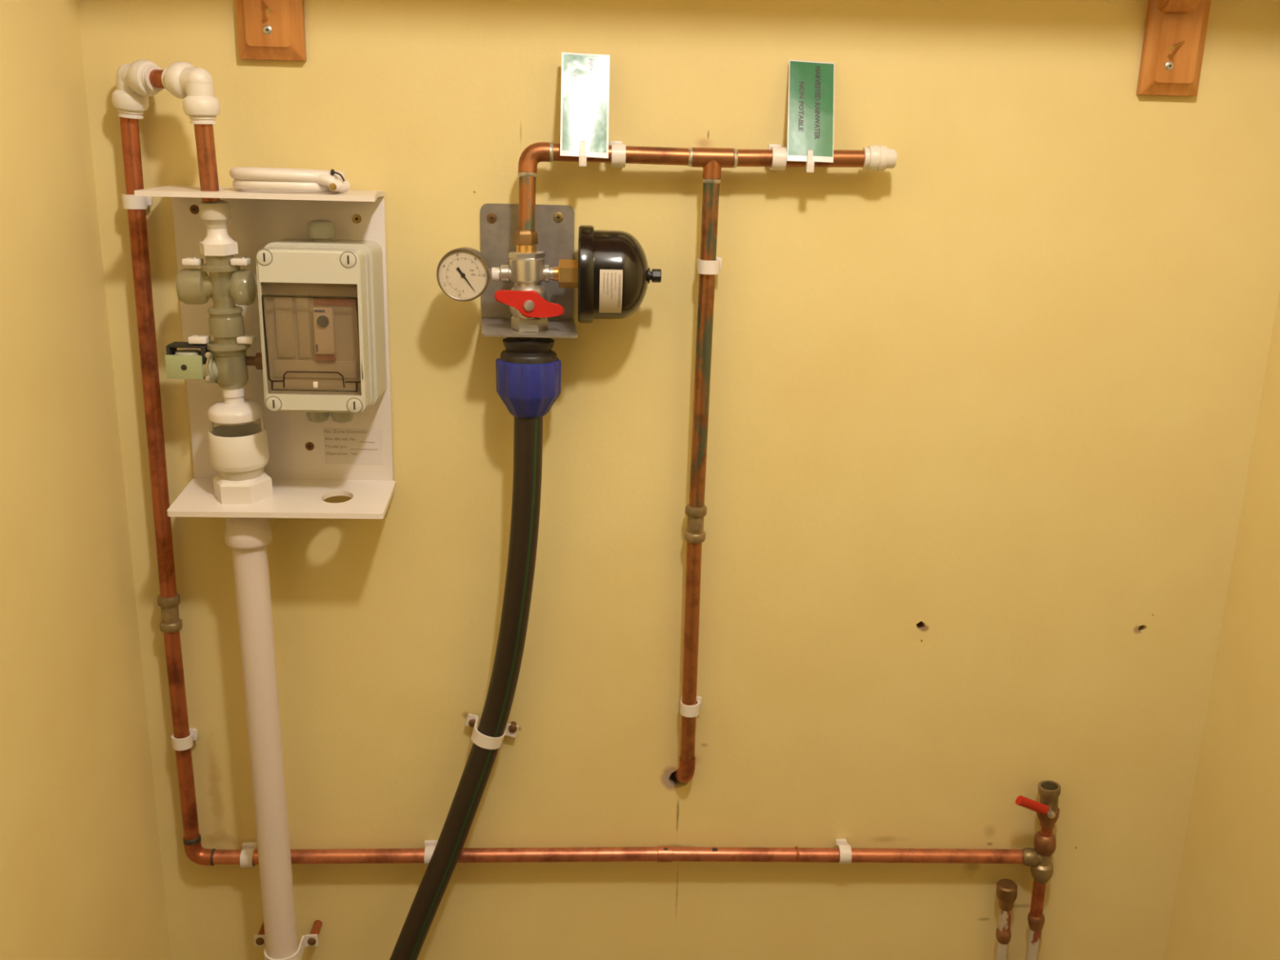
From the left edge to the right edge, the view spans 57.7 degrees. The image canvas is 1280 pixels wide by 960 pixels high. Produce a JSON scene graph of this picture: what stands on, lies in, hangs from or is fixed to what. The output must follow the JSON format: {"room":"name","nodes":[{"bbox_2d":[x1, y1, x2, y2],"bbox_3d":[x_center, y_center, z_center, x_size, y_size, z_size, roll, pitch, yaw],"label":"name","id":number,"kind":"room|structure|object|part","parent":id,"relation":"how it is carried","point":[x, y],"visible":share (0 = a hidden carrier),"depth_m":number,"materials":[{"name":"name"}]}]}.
{"room":"utility room","nodes":[
{"label":"utility room","id":0,"kind":"room"},
{"bbox_2d":[0,0,170,959],"bbox_3d":[-0.497,0.335,0.019,0.100,2.420,2.300,1,16,-3],"label":"wall","id":1,"kind":"structure","parent":0,"point":[82,878],"depth_m":0.98,"materials":[{"name":"paint"}]},
{"bbox_2d":[76,0,1279,959],"bbox_3d":[0.054,0.016,1.213,1.312,2.620,0.120,1,16,-3],"label":"wall","id":2,"kind":"structure","parent":0,"point":[984,407],"depth_m":1.15,"materials":[{"name":"paint"}]},
{"bbox_2d":[121,194,152,208],"bbox_3d":[-0.450,-0.250,1.038,0.022,0.014,0.027,1,16,-3],"label":"clip","id":3,"kind":"object","parent":2,"relation":"attached to","point":[129,202],"visible":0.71,"depth_m":1.03,"materials":[{"name":"white plastic"}]},
{"bbox_2d":[171,728,198,751],"bbox_3d":[-0.464,0.263,1.181,0.022,0.014,0.027,1,16,-3],"label":"clip","id":4,"kind":"object","parent":2,"relation":"attached to","point":[184,744],"visible":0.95,"depth_m":1.17,"materials":[{"name":"white plastic"}]},
{"bbox_2d":[133,185,395,519],"bbox_3d":[-0.328,-0.115,1.052,0.199,0.288,0.083,1,16,-3],"label":"mounting bracket","id":5,"kind":"object","parent":2,"relation":"attached to","point":[309,463],"visible":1,"depth_m":1.07,"materials":[{"name":"beige plastic"}]},
{"bbox_2d":[194,124,220,201],"bbox_3d":[-0.366,-0.275,0.981,0.016,0.077,0.018,1,16,-3],"label":"riser pipe","id":6,"kind":"object","parent":5,"relation":"attached to","point":[204,133],"visible":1,"depth_m":0.98,"materials":[{"name":"orange metal"}]},
{"bbox_2d":[161,61,220,124],"bbox_3d":[-0.374,-0.323,0.971,0.049,0.050,0.030,9,17,26],"label":"push fit elbow","id":7,"kind":"object","parent":6,"relation":"attached to","point":[188,82],"visible":1,"depth_m":0.96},
{"bbox_2d":[149,69,164,88],"bbox_3d":[-0.403,-0.339,0.983,0.047,0.017,0.015,10,18,28],"label":"pipe","id":8,"kind":"object","parent":7,"relation":"attached to","point":[155,75],"visible":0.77,"depth_m":0.98,"materials":[{"name":"orange metal"}]},
{"bbox_2d":[164,200,262,404],"bbox_3d":[-0.377,-0.154,1.027,0.084,0.182,0.040,1,16,-3],"label":"valve","id":9,"kind":"object","parent":5,"relation":"attached to","point":[187,364],"visible":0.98,"depth_m":1.03,"materials":[{"name":"beige plastic"}]},
{"bbox_3d":[-0.379,-0.100,1.045,0.022,0.027,0.027,1,16,-3],"label":"solenoid stem","id":10,"kind":"part","parent":9,"relation":"part of","materials":[{"name":"beige plastic"}]},
{"bbox_2d":[222,383,244,404],"bbox_3d":[-0.368,-0.092,1.047,0.028,0.051,0.030,1,16,-3],"label":"outlet","id":11,"kind":"object","parent":9,"relation":"attached to","point":[233,393],"depth_m":1.05,"materials":[{"name":"white plastic"}]},
{"bbox_2d":[208,399,273,506],"bbox_3d":[-0.369,-0.025,1.073,0.054,0.098,0.056,1,16,-3],"label":"tundish","id":12,"kind":"object","parent":5,"relation":"on","point":[238,446],"visible":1,"depth_m":1.06,"materials":[{"name":"white plastic"}]},
{"bbox_2d":[208,422,269,472],"bbox_3d":[-0.369,-0.030,1.070,0.052,0.037,0.053,1,16,-3],"label":"cup","id":13,"kind":"object","parent":12,"relation":"on","point":[234,447],"depth_m":1.05,"materials":[{"name":"white plastic"}]},
{"bbox_2d":[133,185,384,201],"bbox_3d":[-0.325,-0.250,1.011,0.199,0.007,0.078,1,16,-3],"label":"shelf","id":14,"kind":"object","parent":5,"relation":"attached to","point":[178,193],"depth_m":0.98,"materials":[{"name":"beige plastic"}]},
{"bbox_2d":[167,478,395,519],"bbox_3d":[-0.332,0.017,1.086,0.194,0.014,0.078,1,16,-3],"label":"shelf","id":15,"kind":"object","parent":5,"relation":"attached to","point":[291,498],"depth_m":1.07,"materials":[{"name":"beige plastic"}]},
{"bbox_2d":[229,167,350,191],"bbox_3d":[-0.302,-0.261,1.007,0.104,0.019,0.071,1,16,-3],"label":"coiled hose","id":16,"kind":"object","parent":5,"relation":"on","point":[260,179],"visible":1,"depth_m":0.98,"materials":[{"name":"white plastic"}]},
{"bbox_2d":[255,219,386,422],"bbox_3d":[-0.284,-0.138,1.038,0.095,0.183,0.091,1,16,-3],"label":"box","id":17,"kind":"object","parent":5,"relation":"attached to","point":[321,297],"visible":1,"depth_m":1.01,"materials":[{"name":"grey plastic"}]},
{"bbox_3d":[-0.282,-0.125,1.013,0.083,0.099,0.003,1,16,-3],"label":"panel","id":18,"kind":"part","parent":17,"relation":"part of","materials":[{"name":"beige"}]},
{"bbox_3d":[-0.284,-0.126,1.010,0.072,0.074,0.002,1,16,-3],"label":"blank plate","id":19,"kind":"part","parent":17,"relation":"part of","materials":[{"name":"beige"}]},
{"bbox_2d":[324,430,377,455],"bbox_3d":[-0.277,-0.035,1.113,0.050,0.025,0.001,1,16,-3],"label":"print","id":20,"kind":"object","parent":5,"relation":"on","point":[336,442],"depth_m":1.11,"materials":[{"name":"white paper"}]},
{"bbox_2d":[235,0,306,61],"bbox_3d":[-0.317,-0.439,0.921,0.057,0.188,0.162,1,16,-3],"label":"shelf bracket","id":21,"kind":"object","parent":2,"relation":"attached to","point":[268,29],"visible":1,"depth_m":1.00,"materials":[{"name":"brown wood"}]},
{"bbox_2d":[253,920,322,959],"bbox_3d":[-0.376,0.491,1.228,0.066,0.013,0.068,1,16,-3],"label":"clip","id":22,"kind":"object","parent":2,"relation":"attached to","point":[311,940],"visible":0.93,"depth_m":1.23,"materials":[{"name":"white plastic"}]},
{"bbox_2d":[465,713,518,749],"bbox_3d":[-0.152,0.258,1.185,0.055,0.026,0.046,1,16,-3],"label":"clip","id":23,"kind":"object","parent":2,"relation":"attached to","point":[482,740],"visible":1,"depth_m":1.17,"materials":[{"name":"white plastic"}]},
{"bbox_2d":[480,203,577,337],"bbox_3d":[-0.101,-0.190,1.051,0.091,0.113,0.065,1,16,-3],"label":"bracket","id":24,"kind":"object","parent":2,"relation":"attached to","point":[554,224],"visible":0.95,"depth_m":1.07,"materials":[{"name":"grey metal"}]},
{"bbox_2d":[119,116,1023,866],"bbox_3d":[-0.020,0.046,1.138,0.895,0.757,0.017,1,16,-3],"label":"copper pipe","id":25,"kind":"object","parent":2,"relation":"attached to","point":[195,852],"visible":0.98,"depth_m":1.20,"materials":[{"name":"brown metal"}]},
{"bbox_2d":[111,59,164,119],"bbox_3d":[-0.433,-0.337,1.002,0.052,0.048,0.030,10,18,29],"label":"push fit elbow","id":26,"kind":"object","parent":25,"relation":"on","point":[134,86],"visible":0.95,"depth_m":0.99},
{"bbox_2d":[157,593,182,633],"bbox_3d":[-0.462,0.130,1.141,0.021,0.037,0.021,1,16,-3],"label":"coupling","id":27,"kind":"object","parent":25,"relation":"attached to","point":[171,622],"visible":1,"depth_m":1.13,"materials":[{"name":"gold metal"}]},
{"bbox_2d":[240,842,257,867],"bbox_3d":[-0.412,0.395,1.221,0.014,0.022,0.027,1,16,-3],"label":"clip","id":28,"kind":"object","parent":25,"relation":"on","point":[248,848],"visible":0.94,"depth_m":1.21,"materials":[{"name":"white plastic"}]},
{"bbox_2d":[424,840,437,865],"bbox_3d":[-0.222,0.395,1.230,0.014,0.022,0.027,1,16,-3],"label":"clip","id":29,"kind":"object","parent":25,"relation":"attached to","point":[429,845],"visible":0.63,"depth_m":1.22,"materials":[{"name":"white plastic"}]},
{"bbox_2d":[835,838,851,863],"bbox_3d":[0.218,0.401,1.252,0.014,0.022,0.027,1,16,-3],"label":"clip","id":30,"kind":"object","parent":25,"relation":"on","point":[845,849],"visible":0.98,"depth_m":1.24,"materials":[{"name":"white plastic"}]},
{"bbox_2d":[609,141,626,167],"bbox_3d":[-0.020,-0.292,1.041,0.014,0.022,0.037,1,16,-3],"label":"clip","id":31,"kind":"object","parent":2,"relation":"attached to","point":[618,149],"visible":1,"depth_m":1.02,"materials":[{"name":"white plastic"}]},
{"bbox_2d":[680,695,701,717],"bbox_3d":[0.052,0.232,1.197,0.022,0.014,0.027,1,16,-3],"label":"clip","id":32,"kind":"object","parent":2,"relation":"attached to","point":[688,711],"visible":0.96,"depth_m":1.19,"materials":[{"name":"white plastic"}]},
{"bbox_2d":[517,142,864,782],"bbox_3d":[0.040,0.013,1.131,0.315,0.652,0.050,0,16,-6],"label":"copper pipe","id":33,"kind":"object","parent":2,"relation":"attached to","point":[712,160],"visible":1,"depth_m":1.06,"materials":[{"name":"orange metal"}]},
{"bbox_2d":[560,52,609,166],"bbox_3d":[-0.048,-0.325,1.020,0.042,0.096,0.034,1,16,-3],"label":"label tag","id":34,"kind":"object","parent":33,"relation":"attached to","point":[584,77],"visible":1,"depth_m":1.02,"materials":[{"name":"white paper"}]},
{"bbox_2d":[684,503,706,543],"bbox_3d":[0.054,0.042,1.137,0.021,0.037,0.021,1,17,-3],"label":"coupling","id":35,"kind":"object","parent":33,"relation":"attached to","point":[695,533],"visible":1,"depth_m":1.13,"materials":[{"name":"gold metal"}]},
{"bbox_2d":[767,144,786,170],"bbox_3d":[0.122,-0.291,1.048,0.014,0.022,0.037,1,16,-3],"label":"clip","id":36,"kind":"object","parent":33,"relation":"on","point":[779,153],"visible":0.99,"depth_m":1.03,"materials":[{"name":"white plastic"}]},
{"bbox_2d":[786,59,834,173],"bbox_3d":[0.152,-0.324,1.036,0.044,0.097,0.038,1,16,-3],"label":"label tag","id":37,"kind":"object","parent":33,"relation":"attached to","point":[811,103],"visible":1,"depth_m":1.03,"materials":[{"name":"green"}]},
{"bbox_2d":[861,145,897,171],"bbox_3d":[0.215,-0.289,1.044,0.030,0.023,0.023,1,16,-3],"label":"pipe end cap","id":38,"kind":"object","parent":33,"relation":"attached to","point":[877,157],"visible":1,"depth_m":1.04,"materials":[{"name":"beige plastic"}]},
{"bbox_2d":[696,257,721,274],"bbox_3d":[0.064,-0.199,1.071,0.022,0.014,0.037,1,16,-3],"label":"clip","id":39,"kind":"object","parent":2,"relation":"attached to","point":[704,267],"visible":0.98,"depth_m":1.06,"materials":[{"name":"white plastic"}]},
{"bbox_2d":[1136,0,1210,96],"bbox_3d":[0.488,-0.425,0.962,0.054,0.196,0.162,1,16,-3],"label":"shelf bracket","id":40,"kind":"object","parent":2,"relation":"attached to","point":[1175,30],"visible":1,"depth_m":1.04,"materials":[{"name":"brown wood"}]},
{"bbox_3d":[0.480,-0.457,0.946,0.033,0.127,0.149,1,16,-3],"label":"arm","id":41,"kind":"part","parent":40,"relation":"part of","materials":[{"name":"brown wood"}]},
{"bbox_2d":[1164,289,1279,959],"bbox_3d":[0.714,0.350,0.080,0.100,2.420,2.300,1,16,-3],"label":"wall","id":42,"kind":"structure","parent":0,"point":[1226,906],"depth_m":1.17,"materials":[{"name":"paint"}]},
{"bbox_3d":[0.076,1.553,0.398,1.312,0.100,2.320,1,16,-3],"label":"floor","id":43,"kind":"structure","parent":0,"visible":0},
{"bbox_2d":[224,517,297,959],"bbox_3d":[-0.378,0.615,1.249,0.052,1.217,0.042,1,16,-3],"label":"pipe","id":44,"kind":"object","parent":43,"relation":"on","point":[248,539],"visible":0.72,"depth_m":1.13,"materials":[{"name":"white plastic"}]},
{"bbox_2d":[224,517,272,551],"bbox_3d":[-0.368,0.045,1.089,0.042,0.034,0.042,1,16,-3],"label":"socket","id":45,"kind":"object","parent":44,"relation":"attached to","point":[242,534],"depth_m":1.07,"materials":[{"name":"white plastic"}]},
{"bbox_2d":[389,416,542,959],"bbox_3d":[-0.214,0.567,1.239,0.214,1.323,0.059,-3,16,-17],"label":"pipe","id":46,"kind":"object","parent":43,"relation":"on","point":[528,432],"visible":0.94,"depth_m":1.15,"materials":[{"name":"black rubber"}]},
{"bbox_2d":[495,337,561,417],"bbox_3d":[-0.102,-0.097,1.067,0.060,0.076,0.060,1,16,-3],"label":"fitting","id":47,"kind":"object","parent":46,"relation":"attached to","point":[528,372],"visible":0.98,"depth_m":1.04,"materials":[{"name":"blue plastic"}]},
{"bbox_2d":[494,230,564,333],"bbox_3d":[-0.099,-0.177,1.042,0.062,0.093,0.043,1,16,-3],"label":"valve","id":48,"kind":"object","parent":47,"relation":"on","point":[530,307],"visible":1,"depth_m":1.03,"materials":[{"name":"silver metal"}]},
{"bbox_2d":[436,247,499,301],"bbox_3d":[-0.152,-0.183,1.031,0.053,0.046,0.033,1,16,-3],"label":"pressure gauge","id":49,"kind":"object","parent":48,"relation":"attached to","point":[463,273],"visible":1,"depth_m":1.02,"materials":[{"name":"silver metal"}]},
{"bbox_2d":[491,267,499,281],"bbox_3d":[-0.130,-0.184,1.042,0.007,0.013,0.013,1,16,-3],"label":"washer","id":50,"kind":"object","parent":49,"relation":"in","point":[495,272],"depth_m":1.04,"materials":[{"name":"white plastic"}]},
{"bbox_3d":[-0.098,-0.156,1.031,0.062,0.024,0.005,1,16,-3],"label":"handle","id":51,"kind":"part","parent":48,"relation":"part of","materials":[{"name":"red"}]},
{"bbox_2d":[553,225,661,323],"bbox_3d":[-0.029,-0.184,1.045,0.097,0.087,0.087,1,16,-3],"label":"vessel","id":52,"kind":"object","parent":48,"relation":"attached to","point":[611,275],"visible":1,"depth_m":1.01,"materials":[{"name":"black metal"}]},
{"bbox_2d":[602,272,621,306],"bbox_3d":[-0.025,-0.165,1.014,0.016,0.031,0.009,1,16,-3],"label":"print","id":53,"kind":"object","parent":52,"relation":"attached to","point":[611,282],"depth_m":1.01,"materials":[{"name":"white paper"}]},
{"bbox_2d":[994,879,1017,959],"bbox_3d":[0.391,0.821,1.372,0.023,0.792,0.022,1,16,-3],"label":"pipe","id":54,"kind":"object","parent":43,"relation":"on","point":[1006,889],"visible":1,"depth_m":1.27,"materials":[{"name":"gold metal"}]},
{"bbox_2d":[1021,826,1056,959],"bbox_3d":[0.421,0.785,1.363,0.036,0.868,0.024,1,16,-3],"label":"riser pipe","id":55,"kind":"object","parent":43,"relation":"on","point":[1038,858],"visible":1,"depth_m":1.26,"materials":[{"name":"orange metal"}]},
{"bbox_2d":[1015,780,1061,829],"bbox_3d":[0.422,0.350,1.228,0.063,0.050,0.025,-12,21,-41],"label":"valve","id":56,"kind":"object","parent":55,"relation":"on","point":[1047,811],"visible":1,"depth_m":1.23,"materials":[{"name":"gold metal"}]},
{"bbox_3d":[0.412,0.342,1.219,0.042,0.029,0.007,-5,17,-21],"label":"lever","id":57,"kind":"part","parent":56,"relation":"part of","materials":[{"name":"red plastic"}]}
]}

